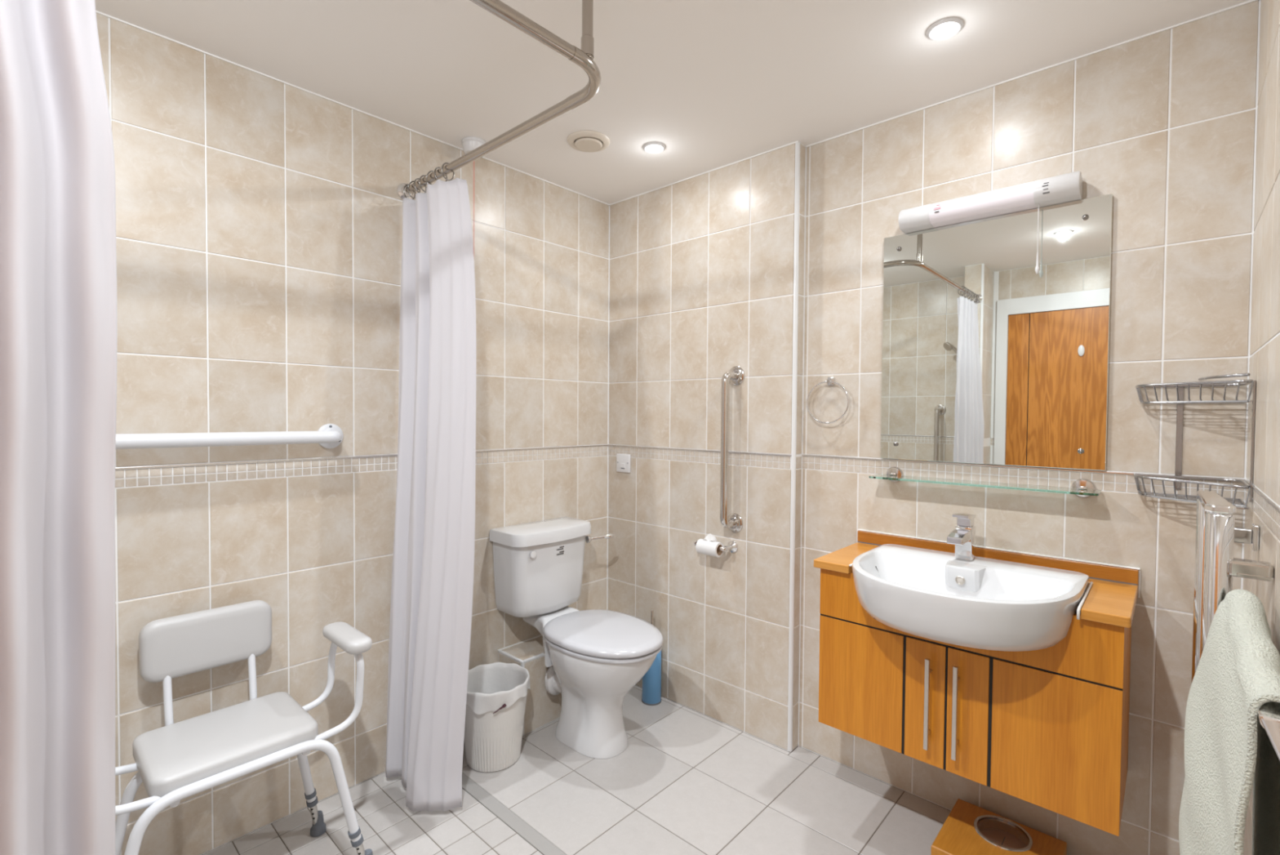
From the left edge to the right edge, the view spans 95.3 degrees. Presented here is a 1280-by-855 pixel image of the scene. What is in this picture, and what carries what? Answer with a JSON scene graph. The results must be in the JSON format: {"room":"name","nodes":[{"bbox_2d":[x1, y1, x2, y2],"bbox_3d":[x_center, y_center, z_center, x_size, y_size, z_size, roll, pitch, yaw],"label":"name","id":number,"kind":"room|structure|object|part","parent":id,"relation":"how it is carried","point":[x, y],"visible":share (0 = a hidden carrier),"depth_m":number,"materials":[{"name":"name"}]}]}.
{"room":"accessible bathroom","nodes":[
{"label":"accessible bathroom","id":0,"kind":"room"},
{"bbox_2d":[96,13,609,854],"bbox_3d":[-1.062,0.081,1.978,0.122,2.509,2.955,2,2,42],"label":"wall","id":1,"kind":"structure","parent":0,"point":[259,218],"depth_m":1.85,"materials":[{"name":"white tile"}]},
{"bbox_2d":[115,423,343,448],"bbox_3d":[-1.229,0.034,1.643,0.085,0.082,0.779,2,2,42],"label":"grab rail","id":2,"kind":"object","parent":1,"relation":"attached to","point":[329,435],"visible":0.53,"depth_m":1.66,"materials":[{"name":"white plastic"}]},
{"bbox_2d":[473,160,474,257],"bbox_3d":[-0.648,-0.807,2.186,0.092,0.350,0.005,2,2,42],"label":"switch","id":3,"kind":"object","parent":1,"relation":"hanging from","point":[473,161],"depth_m":2.21,"materials":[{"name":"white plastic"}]},
{"bbox_3d":[-0.632,-0.505,2.217,0.004,1.024,0.002,2,2,42],"label":"pull cord","id":4,"kind":"part","parent":3,"relation":"part of","materials":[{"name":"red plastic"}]},
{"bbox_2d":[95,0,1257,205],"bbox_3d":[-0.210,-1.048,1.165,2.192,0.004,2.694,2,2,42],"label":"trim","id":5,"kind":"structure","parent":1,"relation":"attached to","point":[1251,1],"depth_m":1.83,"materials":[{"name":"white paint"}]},
{"bbox_2d":[497,634,561,735],"bbox_3d":[-0.318,1.074,2.611,0.166,0.304,0.637,2,2,42],"label":"wall","id":6,"kind":"structure","parent":0,"point":[542,708],"depth_m":2.39,"materials":[{"name":"white tile"}]},
{"bbox_3d":[-0.317,1.075,2.612,0.165,0.300,0.634,2,2,42],"label":"edge trim","id":7,"kind":"part","parent":6,"relation":"part of","materials":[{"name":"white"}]},
{"bbox_2d":[202,684,951,854],"bbox_3d":[-0.219,1.318,1.226,2.432,0.120,2.955,2,2,42],"label":"floor","id":8,"kind":"structure","parent":0,"point":[686,780],"depth_m":1.91,"materials":[{"name":"white tile"}]},
{"bbox_2d":[115,600,373,854],"bbox_3d":[-1.080,0.881,1.527,0.394,0.727,0.620,2,2,42],"label":"chair","id":9,"kind":"object","parent":8,"relation":"on","point":[175,762],"visible":0.81,"depth_m":1.55,"materials":[{"name":"grey plastic"}]},
{"bbox_3d":[-1.163,0.731,1.343,0.237,0.247,0.183,2,2,42],"label":"arm frame","id":10,"kind":"part","parent":9,"relation":"part of","materials":[{"name":"white metal"}]},
{"bbox_3d":[-1.133,0.845,1.392,0.241,0.028,0.019,2,2,42],"label":"seat rail","id":11,"kind":"part","parent":9,"relation":"part of","materials":[{"name":"white metal"}]},
{"bbox_3d":[-1.209,0.595,1.640,0.040,0.162,0.302,2,2,42],"label":"backrest","id":12,"kind":"part","parent":9,"relation":"part of","materials":[{"name":"grey plastic"}]},
{"bbox_3d":[-1.141,0.982,1.584,0.050,0.298,0.488,2,2,42],"label":"leg frame","id":13,"kind":"part","parent":9,"relation":"part of","materials":[{"name":"white metal"}]},
{"bbox_3d":[-0.955,0.975,1.413,0.025,0.324,0.540,2,2,42],"label":"leg frame","id":14,"kind":"part","parent":9,"relation":"part of","materials":[{"name":"white metal"}]},
{"bbox_3d":[-0.951,0.841,1.591,0.241,0.028,0.019,2,2,42],"label":"seat rail","id":15,"kind":"part","parent":9,"relation":"part of","materials":[{"name":"white metal"}]},
{"bbox_3d":[-0.993,1.151,1.772,0.019,0.115,0.040,1,1,23],"label":"leg","id":16,"kind":"part","parent":9,"relation":"part of","materials":[{"name":"silver metal"}]},
{"bbox_3d":[-0.907,0.726,1.623,0.237,0.247,0.183,2,2,42],"label":"arm frame","id":17,"kind":"part","parent":9,"relation":"part of","materials":[{"name":"white metal"}]},
{"bbox_3d":[-0.777,1.157,1.613,0.018,0.116,0.048,2,2,42],"label":"leg","id":18,"kind":"part","parent":9,"relation":"part of","materials":[{"name":"silver metal"}]},
{"bbox_2d":[463,662,530,772],"bbox_3d":[-0.543,1.081,2.180,0.273,0.304,0.274,2,2,42],"label":"waste bin","id":19,"kind":"object","parent":8,"relation":"on","point":[497,691],"visible":0.88,"depth_m":2.10,"materials":[{"name":"white plastic"}]},
{"bbox_2d":[462,772,566,854],"bbox_3d":[-0.968,1.254,1.232,1.074,0.006,1.712,2,2,42],"label":"trim","id":20,"kind":"structure","parent":8,"relation":"on","point":[541,843],"depth_m":1.85,"materials":[{"name":"grey"}]},
{"bbox_2d":[489,516,663,758],"bbox_3d":[-0.190,0.823,2.351,0.689,0.816,0.516,2,2,42],"label":"toilet","id":21,"kind":"object","parent":8,"relation":"on","point":[593,657],"visible":1,"depth_m":2.29,"materials":[{"name":"white ceramic"}]},
{"bbox_3d":[-0.397,0.437,2.464,0.214,0.052,0.412,2,2,42],"label":"cistern lid","id":22,"kind":"part","parent":21,"relation":"part of","materials":[{"name":"white ceramic"}]},
{"bbox_3d":[-0.178,0.491,2.600,0.130,0.034,0.033,0,2,-30],"label":"flush lever","id":23,"kind":"part","parent":21,"relation":"part of","materials":[{"name":"silver metal"}]},
{"bbox_3d":[-0.139,0.818,2.264,0.488,0.016,0.376,2,2,42],"label":"seat","id":24,"kind":"part","parent":21,"relation":"part of","materials":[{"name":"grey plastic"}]},
{"bbox_3d":[-0.139,0.791,2.263,0.497,0.032,0.384,2,2,42],"label":"lid","id":25,"kind":"part","parent":21,"relation":"part of","materials":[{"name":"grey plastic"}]},
{"bbox_2d":[641,608,661,705],"bbox_3d":[0.053,1.022,2.620,0.089,0.412,0.089,2,2,42],"label":"toilet brush","id":26,"kind":"object","parent":8,"relation":"on","point":[651,679],"visible":0.62,"depth_m":2.59,"materials":[{"name":"blue plastic"}]},
{"bbox_3d":[0.054,0.900,2.617,0.011,0.167,0.011,2,2,42],"label":"handle","id":27,"kind":"part","parent":26,"relation":"part of","materials":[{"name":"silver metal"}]},
{"bbox_2d":[930,798,1066,854],"bbox_3d":[1.025,1.220,1.665,0.283,0.073,0.278,2,2,42],"label":"bathroom scale","id":28,"kind":"object","parent":8,"relation":"on","point":[969,828],"visible":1,"depth_m":1.69,"materials":[{"name":"brown wood"}]},
{"bbox_2d":[94,0,1250,204],"bbox_3d":[-0.202,-1.110,1.171,2.432,0.120,2.955,2,2,42],"label":"ceiling","id":29,"kind":"structure","parent":0,"point":[718,83],"depth_m":1.68,"materials":[{"name":"white paint"}]},
{"bbox_2d":[461,136,486,154],"bbox_3d":[-0.646,-1.036,2.182,0.092,0.078,0.102,2,2,42],"label":"switch","id":30,"kind":"object","parent":29,"relation":"hanging from","point":[469,144],"depth_m":2.17,"materials":[{"name":"white plastic"}]},
{"bbox_2d":[396,0,600,199],"bbox_3d":[-0.869,-0.926,1.259,1.096,0.260,1.330,2,2,42],"label":"rail","id":31,"kind":"object","parent":29,"relation":"hanging from","point":[583,58],"visible":0.9,"depth_m":1.33,"materials":[{"name":"silver metal"}]},
{"bbox_2d":[0,0,117,854],"bbox_3d":[-0.801,0.204,0.600,0.088,2.072,0.405,1,2,38],"label":"shower curtain","id":32,"kind":"object","parent":31,"relation":"hanging from","point":[59,300],"visible":1,"depth_m":0.72,"materials":[{"name":"white fabric"}]},
{"bbox_2d":[385,162,476,811],"bbox_3d":[-0.710,0.179,1.925,0.453,2.082,0.146,2,2,42],"label":"shower curtain","id":33,"kind":"object","parent":31,"relation":"hanging from","point":[433,569],"visible":0.98,"depth_m":1.85,"materials":[{"name":"white fabric"}]},
{"bbox_2d":[566,130,610,152],"bbox_3d":[-0.193,-1.062,2.186,0.162,0.020,0.162,2,2,42],"label":"ceiling vent","id":34,"kind":"object","parent":29,"relation":"in","point":[588,141],"visible":1,"depth_m":2.16,"materials":[{"name":"beige plastic"}]},
{"bbox_2d":[642,142,665,153],"bbox_3d":[0.054,-1.068,2.233,0.088,0.009,0.088,2,2,42],"label":"recessed light","id":35,"kind":"object","parent":29,"relation":"in","point":[651,147],"visible":1,"depth_m":2.22,"materials":[{"name":"white plastic"}]},
{"bbox_2d":[926,17,964,40],"bbox_3d":[0.803,-1.046,1.538,0.088,0.009,0.088,2,2,42],"label":"recessed light","id":36,"kind":"object","parent":29,"relation":"in","point":[944,28],"visible":1,"depth_m":1.53,"materials":[{"name":"white plastic"}]},
{"bbox_2d":[607,143,798,751],"bbox_3d":[0.279,0.075,2.615,1.004,2.509,0.202,2,2,42],"label":"wall","id":37,"kind":"structure","parent":0,"point":[701,268],"depth_m":2.47,"materials":[{"name":"white tile"}]},
{"bbox_2d":[616,453,630,472],"bbox_3d":[-0.081,0.171,2.804,0.088,0.088,0.012,2,2,42],"label":"switch","id":38,"kind":"object","parent":37,"relation":"attached to","point":[623,460],"visible":1,"depth_m":2.80,"materials":[{"name":"white plastic"}]},
{"bbox_2d":[694,539,737,551],"bbox_3d":[0.311,0.487,2.403,0.164,0.048,0.081,2,2,42],"label":"toilet roll holder","id":39,"kind":"object","parent":37,"relation":"attached to","point":[732,545],"visible":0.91,"depth_m":2.38,"materials":[{"name":"silver metal"}]},
{"bbox_2d":[695,533,724,557],"bbox_3d":[0.285,0.479,2.388,0.099,0.087,0.060,2,2,42],"label":"toilet roll","id":40,"kind":"object","parent":39,"relation":"on","point":[708,546],"visible":0.98,"depth_m":2.37,"materials":[{"name":"white paper"}]},
{"bbox_2d":[720,365,744,532],"bbox_3d":[0.358,0.090,2.345,0.078,0.678,0.094,2,2,42],"label":"grab rail","id":41,"kind":"object","parent":37,"relation":"attached to","point":[735,375],"visible":1,"depth_m":2.31,"materials":[{"name":"silver metal"}]},
{"bbox_2d":[787,142,799,751],"bbox_3d":[0.583,0.086,2.210,0.014,2.308,0.015,2,2,42],"label":"trim","id":42,"kind":"structure","parent":37,"relation":"attached to","point":[797,144],"depth_m":2.21,"materials":[{"name":"white"}]},
{"bbox_2d":[792,142,805,749],"bbox_3d":[0.623,0.086,2.250,0.006,2.309,0.098,2,2,42],"label":"wall","id":43,"kind":"structure","parent":0,"point":[802,148],"depth_m":2.23,"materials":[{"name":"white tile"}]},
{"bbox_2d":[798,0,1260,854],"bbox_3d":[1.153,0.098,1.857,1.309,2.509,0.143,2,2,42],"label":"wall","id":44,"kind":"structure","parent":0,"point":[1164,123],"depth_m":1.62,"materials":[{"name":"white tile"}]},
{"bbox_2d":[806,376,848,423],"bbox_3d":[0.696,-0.101,2.152,0.164,0.173,0.036,2,2,42],"label":"towel ring","id":45,"kind":"object","parent":44,"relation":"attached to","point":[830,380],"visible":1,"depth_m":2.15,"materials":[{"name":"silver metal"}]},
{"bbox_2d":[818,568,1131,835],"bbox_3d":[0.943,0.691,1.707,0.737,0.493,0.379,2,2,42],"label":"vanity cabinet","id":46,"kind":"object","parent":44,"relation":"attached to","point":[1048,727],"visible":0.91,"depth_m":1.52,"materials":[{"name":"brown wood"}]},
{"bbox_3d":[0.665,0.764,1.764,0.253,0.340,0.018,2,2,42],"label":"fixed panel","id":47,"kind":"part","parent":46,"relation":"part of","materials":[{"name":"brown wood"}]},
{"bbox_3d":[0.802,0.768,1.639,0.103,0.340,0.018,2,2,42],"label":"door","id":48,"kind":"part","parent":46,"relation":"part of","materials":[{"name":"brown wood"}]},
{"bbox_3d":[0.795,0.759,1.611,0.011,0.250,0.035,2,2,42],"label":"bar handle","id":49,"kind":"part","parent":46,"relation":"part of","materials":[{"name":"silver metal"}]},
{"bbox_3d":[0.847,0.761,1.563,0.011,0.250,0.035,2,2,42],"label":"bar handle","id":50,"kind":"part","parent":46,"relation":"part of","materials":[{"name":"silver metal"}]},
{"bbox_3d":[0.881,0.770,1.567,0.099,0.340,0.018,2,2,42],"label":"door","id":51,"kind":"part","parent":46,"relation":"part of","materials":[{"name":"brown wood"}]},
{"bbox_2d":[813,528,1140,627],"bbox_3d":[0.949,0.415,1.706,0.770,0.080,0.367,2,2,42],"label":"countertop","id":52,"kind":"structure","parent":46,"relation":"on","point":[1111,599],"depth_m":1.66,"materials":[{"name":"brown wood"}]},
{"bbox_2d":[848,543,1093,651],"bbox_3d":[0.859,0.468,1.594,0.559,0.146,0.500,2,2,42],"label":"basin","id":53,"kind":"object","parent":52,"relation":"in","point":[981,602],"visible":0.99,"depth_m":1.49,"materials":[{"name":"white ceramic"}]},
{"bbox_2d":[946,512,975,560],"bbox_3d":[0.938,0.324,1.705,0.045,0.137,0.140,2,2,42],"label":"tap","id":54,"kind":"object","parent":53,"relation":"on","point":[963,536],"visible":1,"depth_m":1.72,"materials":[{"name":"silver metal"}]},
{"bbox_3d":[0.923,0.315,1.688,0.041,0.032,0.095,2,2,42],"label":"spout","id":55,"kind":"part","parent":54,"relation":"part of","materials":[{"name":"silver metal"}]},
{"bbox_3d":[0.958,0.273,1.725,0.042,0.038,0.082,2,2,42],"label":"lever","id":56,"kind":"part","parent":54,"relation":"part of","materials":[{"name":"silver metal"}]},
{"bbox_3d":[1.019,0.774,1.440,0.260,0.340,0.018,2,2,42],"label":"fixed panel","id":57,"kind":"part","parent":46,"relation":"part of","materials":[{"name":"brown wood"}]},
{"bbox_3d":[1.226,0.698,1.484,0.018,0.493,0.326,2,2,42],"label":"panel","id":58,"kind":"part","parent":46,"relation":"part of","materials":[{"name":"brown wood"}]},
{"bbox_2d":[868,466,1101,497],"bbox_3d":[1.030,0.168,1.797,0.611,0.054,0.117,2,2,42],"label":"glass shelf","id":59,"kind":"object","parent":44,"relation":"attached to","point":[1082,487],"visible":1,"depth_m":1.73,"materials":[{"name":"white"}]},
{"bbox_3d":[1.027,0.172,1.793,0.611,0.006,0.108,2,2,42],"label":"glass","id":60,"kind":"part","parent":59,"relation":"part of","materials":[{"name":"white"}]},
{"bbox_2d":[898,170,1082,273],"bbox_3d":[1.052,-0.583,1.791,0.479,0.270,0.077,2,2,42],"label":"wall light","id":61,"kind":"object","parent":44,"relation":"attached to","point":[1065,188],"visible":1,"depth_m":1.74,"materials":[{"name":"white plastic"}]},
{"bbox_2d":[928,181,1036,228],"bbox_3d":[1.048,-0.683,1.792,0.280,0.069,0.077,2,2,42],"label":"diffuser","id":62,"kind":"object","parent":61,"relation":"attached to","point":[1023,197],"depth_m":1.77,"materials":[{"name":"white plastic"}]},
{"bbox_3d":[1.152,-0.475,1.690,0.011,0.060,0.011,2,2,42],"label":"cord pull","id":63,"kind":"part","parent":61,"relation":"part of","materials":[{"name":"white plastic"}]},
{"bbox_3d":[1.152,-0.555,1.688,0.002,0.180,0.002,2,2,42],"label":"pull cord","id":64,"kind":"part","parent":61,"relation":"part of","materials":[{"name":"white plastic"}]},
{"bbox_2d":[880,193,1112,470],"bbox_3d":[1.069,-0.267,1.819,0.615,0.762,0.020,2,2,42],"label":"mirror","id":65,"kind":"object","parent":44,"relation":"attached to","point":[988,357],"visible":1,"depth_m":1.78,"materials":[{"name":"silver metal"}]},
{"bbox_2d":[1133,373,1256,509],"bbox_3d":[1.351,0.028,1.437,0.213,0.306,0.210,2,2,42],"label":"corner shelf","id":66,"kind":"object","parent":44,"relation":"attached to","point":[1238,503],"visible":0.97,"depth_m":1.44,"materials":[{"name":"grey metal"}]},
{"bbox_2d":[1133,472,1251,509],"bbox_3d":[1.349,0.154,1.440,0.211,0.053,0.209,2,2,42],"label":"basket","id":67,"kind":"object","parent":66,"relation":"on","point":[1177,481],"depth_m":1.46,"materials":[{"name":"silver metal"}]},
{"bbox_2d":[1134,379,1254,404],"bbox_3d":[1.350,-0.085,1.435,0.211,0.051,0.209,2,2,42],"label":"basket","id":68,"kind":"object","parent":66,"relation":"on","point":[1180,386],"depth_m":1.43,"materials":[{"name":"silver metal"}]},
{"bbox_2d":[1242,0,1279,854],"bbox_3d":[0.594,0.129,0.368,0.122,2.509,2.816,2,2,42],"label":"wall","id":69,"kind":"structure","parent":0,"point":[1264,510],"depth_m":1.18,"materials":[{"name":"white tile"}]},
{"bbox_2d":[1191,490,1279,759],"bbox_3d":[0.980,0.557,0.960,0.093,0.830,0.794,2,2,42],"label":"towel rail","id":70,"kind":"object","parent":69,"relation":"attached to","point":[1215,565],"visible":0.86,"depth_m":1.06,"materials":[{"name":"silver metal"}]},
{"bbox_3d":[1.213,0.559,1.262,0.028,0.816,0.032,2,2,42],"label":"post","id":71,"kind":"part","parent":70,"relation":"part of","materials":[{"name":"silver metal"}]},
{"bbox_3d":[1.056,0.562,1.074,0.038,0.816,0.036,2,2,42],"label":"post","id":72,"kind":"part","parent":70,"relation":"part of","materials":[{"name":"silver metal"}]},
{"bbox_2d":[1178,588,1279,854],"bbox_3d":[0.883,0.589,0.875,0.104,0.611,0.458,2,2,42],"label":"towel","id":73,"kind":"object","parent":70,"relation":"hanging from","point":[1228,750],"visible":0.99,"depth_m":0.86,"materials":[{"name":"white fabric"}]}
]}

